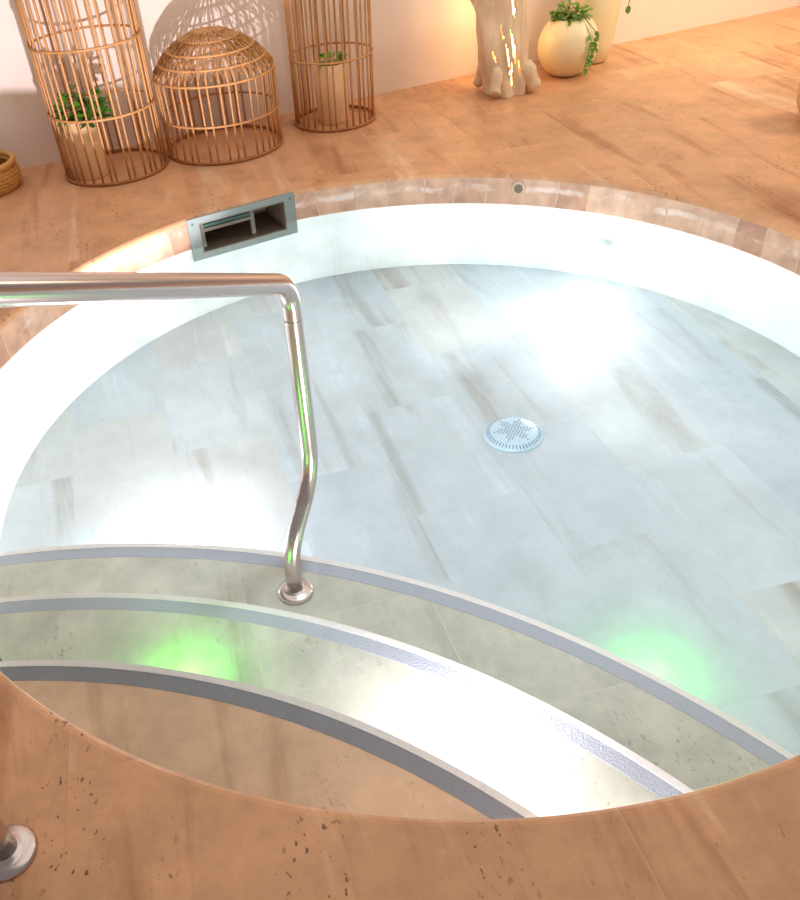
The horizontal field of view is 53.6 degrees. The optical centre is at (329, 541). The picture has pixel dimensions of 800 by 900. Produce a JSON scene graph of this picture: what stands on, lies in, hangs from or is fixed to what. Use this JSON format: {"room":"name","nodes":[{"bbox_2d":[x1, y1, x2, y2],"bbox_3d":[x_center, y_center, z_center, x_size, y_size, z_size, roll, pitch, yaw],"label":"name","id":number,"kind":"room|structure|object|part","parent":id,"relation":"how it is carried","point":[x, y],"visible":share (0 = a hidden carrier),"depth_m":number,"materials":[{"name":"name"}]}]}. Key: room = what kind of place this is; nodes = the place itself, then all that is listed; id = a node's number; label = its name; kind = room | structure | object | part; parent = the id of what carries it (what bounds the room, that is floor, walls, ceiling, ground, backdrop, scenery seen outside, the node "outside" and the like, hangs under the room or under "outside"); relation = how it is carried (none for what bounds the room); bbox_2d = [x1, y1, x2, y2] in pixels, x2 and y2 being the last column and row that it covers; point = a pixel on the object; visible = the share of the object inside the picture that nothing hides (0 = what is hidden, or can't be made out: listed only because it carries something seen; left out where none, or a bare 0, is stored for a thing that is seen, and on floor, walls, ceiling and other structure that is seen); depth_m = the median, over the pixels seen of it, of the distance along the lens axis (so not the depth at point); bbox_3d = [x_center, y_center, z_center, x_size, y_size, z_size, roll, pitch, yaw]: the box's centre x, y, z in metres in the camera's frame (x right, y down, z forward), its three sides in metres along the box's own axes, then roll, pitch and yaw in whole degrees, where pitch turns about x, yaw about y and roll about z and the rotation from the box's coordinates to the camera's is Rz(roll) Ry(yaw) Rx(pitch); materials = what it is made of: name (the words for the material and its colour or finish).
{"room":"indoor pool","nodes":[
{"label":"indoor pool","id":0,"kind":"room"},
{"bbox_2d":[0,264,799,755],"bbox_3d":[0.377,-0.312,2.803,3.068,0.001,3.068,-6,44,0],"label":"floor","id":1,"kind":"structure","parent":0,"point":[653,523],"depth_m":2.80,"materials":[{"name":"tile"}]},
{"bbox_2d":[0,543,794,790],"bbox_3d":[-0.040,0.395,2.045,2.345,0.094,0.857,12,47,18],"label":"step","id":2,"kind":"structure","parent":1,"relation":"on","point":[698,744],"depth_m":2.11,"materials":[{"name":"stone"}]},
{"bbox_2d":[0,272,317,882],"bbox_3d":[-0.332,-0.065,1.502,0.105,1.368,1.262,15,47,20],"label":"handrail","id":3,"kind":"object","parent":2,"relation":"on","point":[18,842],"visible":1,"depth_m":1.41,"materials":[{"name":"metal"}]},
{"bbox_2d":[0,593,693,816],"bbox_3d":[-0.107,0.433,1.880,1.941,0.094,0.587,12,47,18],"label":"step","id":4,"kind":"structure","parent":2,"relation":"on","point":[534,753],"depth_m":1.90,"materials":[{"name":"stone"}]},
{"bbox_2d":[0,660,538,819],"bbox_3d":[-0.175,0.475,1.711,1.390,0.094,0.307,12,47,18],"label":"step","id":5,"kind":"structure","parent":4,"relation":"on","point":[229,734],"depth_m":1.69,"materials":[{"name":"stone"}]},
{"bbox_2d":[483,417,543,452],"bbox_3d":[0.663,-0.395,2.840,0.214,0.024,0.214,-6,44,0],"label":"floor drain","id":6,"kind":"object","parent":1,"relation":"on","point":[505,434],"visible":1,"depth_m":2.82,"materials":[{"name":"white plastic"}]},
{"bbox_2d":[0,6,799,899],"bbox_3d":[1.010,-0.873,2.642,9.300,0.016,8.436,-6,44,0],"label":"floor","id":7,"kind":"structure","parent":0,"point":[706,116],"depth_m":1.57,"materials":[{"name":"stone"}]},
{"bbox_2d":[0,150,21,195],"bbox_3d":[-1.659,-1.750,3.757,0.356,0.127,0.358,-6,44,0],"label":"woven basket","id":8,"kind":"object","parent":7,"relation":"on","point":[10,171],"visible":1,"depth_m":3.71,"materials":[{"name":"wicker"}]},
{"bbox_2d":[50,85,113,180],"bbox_3d":[-1.148,-1.933,3.713,0.291,0.372,0.280,-32,49,-24],"label":"potted plant","id":9,"kind":"object","parent":7,"relation":"on","point":[101,100],"visible":0.72,"depth_m":3.67,"materials":[{"name":"green plant"}]},
{"bbox_3d":[-1.137,-2.013,3.631,0.163,0.118,0.161,-13,44,-7],"label":"stem","id":10,"kind":"part","parent":9,"relation":"part of","materials":[{"name":"green plant"}]},
{"bbox_3d":[-1.171,-1.883,3.750,0.180,0.254,0.180,-6,44,0],"label":"pot","id":11,"kind":"part","parent":9,"relation":"part of","materials":[{"name":"ceramic"}]},
{"bbox_2d":[14,0,168,186],"bbox_3d":[-1.085,-2.199,3.530,0.512,0.993,0.512,-6,44,0],"label":"cage","id":12,"kind":"object","parent":7,"relation":"on","point":[134,26],"visible":0.9,"depth_m":3.57,"materials":[{"name":"brown wicker"}]},
{"bbox_2d":[152,26,283,165],"bbox_3d":[-0.549,-2.197,3.817,0.596,0.509,0.596,-6,44,0],"label":"cage","id":13,"kind":"object","parent":7,"relation":"on","point":[188,41],"visible":1,"depth_m":3.67,"materials":[{"name":"brown wicker"}]},
{"bbox_2d":[283,0,375,132],"bbox_3d":[-0.002,-2.504,3.899,0.434,0.753,0.434,-6,44,0],"label":"cage","id":14,"kind":"object","parent":7,"relation":"on","point":[326,43],"visible":0.94,"depth_m":3.92,"materials":[{"name":"brown wicker"}]},
{"bbox_2d":[313,51,348,124],"bbox_3d":[0.018,-2.341,4.050,0.190,0.311,0.168,-6,44,0],"label":"potted plant","id":15,"kind":"object","parent":7,"relation":"on","point":[338,68],"visible":0.73,"depth_m":4.00,"materials":[{"name":"green plant"}]},
{"bbox_2d":[470,0,540,98],"bbox_3d":[0.861,-2.687,4.039,0.458,0.700,0.300,-9,44,-3],"label":"lamp","id":16,"kind":"object","parent":7,"relation":"on","point":[504,70],"visible":1,"depth_m":4.07,"materials":[{"name":"beige wood"}]},
{"bbox_2d":[538,0,598,77],"bbox_3d":[1.313,-2.760,4.308,0.334,0.354,0.324,11,46,17],"label":"potted plant","id":17,"kind":"object","parent":7,"relation":"on","point":[568,43],"visible":1,"depth_m":4.23,"materials":[{"name":"green plant"}]},
{"bbox_3d":[1.286,-2.863,4.251,0.140,0.081,0.124,-29,48,-22],"label":"stem","id":18,"kind":"part","parent":17,"relation":"part of","materials":[{"name":"green plant"}]},
{"bbox_2d":[574,0,630,64],"bbox_3d":[1.514,-3.042,4.355,0.296,0.662,0.246,-6,44,0],"label":"vase","id":19,"kind":"object","parent":7,"relation":"on","point":[605,13],"visible":0.53,"depth_m":4.35,"materials":[{"name":"beige ceramic"}]},
{"bbox_2d":[796,82,799,113],"bbox_3d":[2.244,-2.030,3.462,0.315,0.322,0.315,-6,44,0],"label":"floor vase","id":20,"kind":"object","parent":7,"relation":"on","point":[798,90],"visible":1,"depth_m":3.53,"materials":[{"name":"ceramic"}]},
{"bbox_2d":[0,204,799,660],"bbox_3d":[0.350,-0.411,2.659,3.087,0.346,3.125,-6,44,0],"label":"wall","id":21,"kind":"structure","parent":0,"point":[45,376],"depth_m":3.43,"materials":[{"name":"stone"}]},
{"bbox_2d":[186,192,297,261],"bbox_3d":[-0.432,-1.454,3.532,0.504,0.178,0.254,-22,46,-16],"label":"skimmer","id":22,"kind":"object","parent":21,"relation":"attached to","point":[228,230],"visible":0.87,"depth_m":3.49,"materials":[{"name":"metal"}]},
{"bbox_3d":[-0.449,-1.379,3.456,0.255,0.105,0.015,-22,46,-16],"label":"flap frame","id":23,"kind":"part","parent":22,"relation":"part of","materials":[{"name":"grey plastic"}]},
{"bbox_3d":[-0.381,-1.388,3.457,0.383,0.128,0.182,-6,44,0],"label":"frame","id":24,"kind":"part","parent":22,"relation":"part of","materials":[{"name":"grey plastic"}]},
{"bbox_2d":[0,178,799,369],"bbox_3d":[0.293,-0.528,2.455,3.000,0.111,3.000,-6,44,0],"label":"trim","id":25,"kind":"structure","parent":21,"relation":"attached to","point":[772,246],"depth_m":3.29,"materials":[{"name":"stone"}]},
{"bbox_2d":[511,181,525,195],"bbox_3d":[0.822,-1.539,3.425,0.063,0.063,0.012,12,46,18],"label":"inlet","id":26,"kind":"object","parent":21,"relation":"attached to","point":[518,188],"visible":1,"depth_m":3.42,"materials":[{"name":"beige plastic"}]},
{"bbox_2d":[0,0,799,168],"bbox_3d":[0.691,-3.650,3.738,9.808,2.580,0.090,-19,45,-13],"label":"wall","id":27,"kind":"structure","parent":0,"point":[415,42],"depth_m":4.09,"materials":[{"name":"paint"}]}
]}

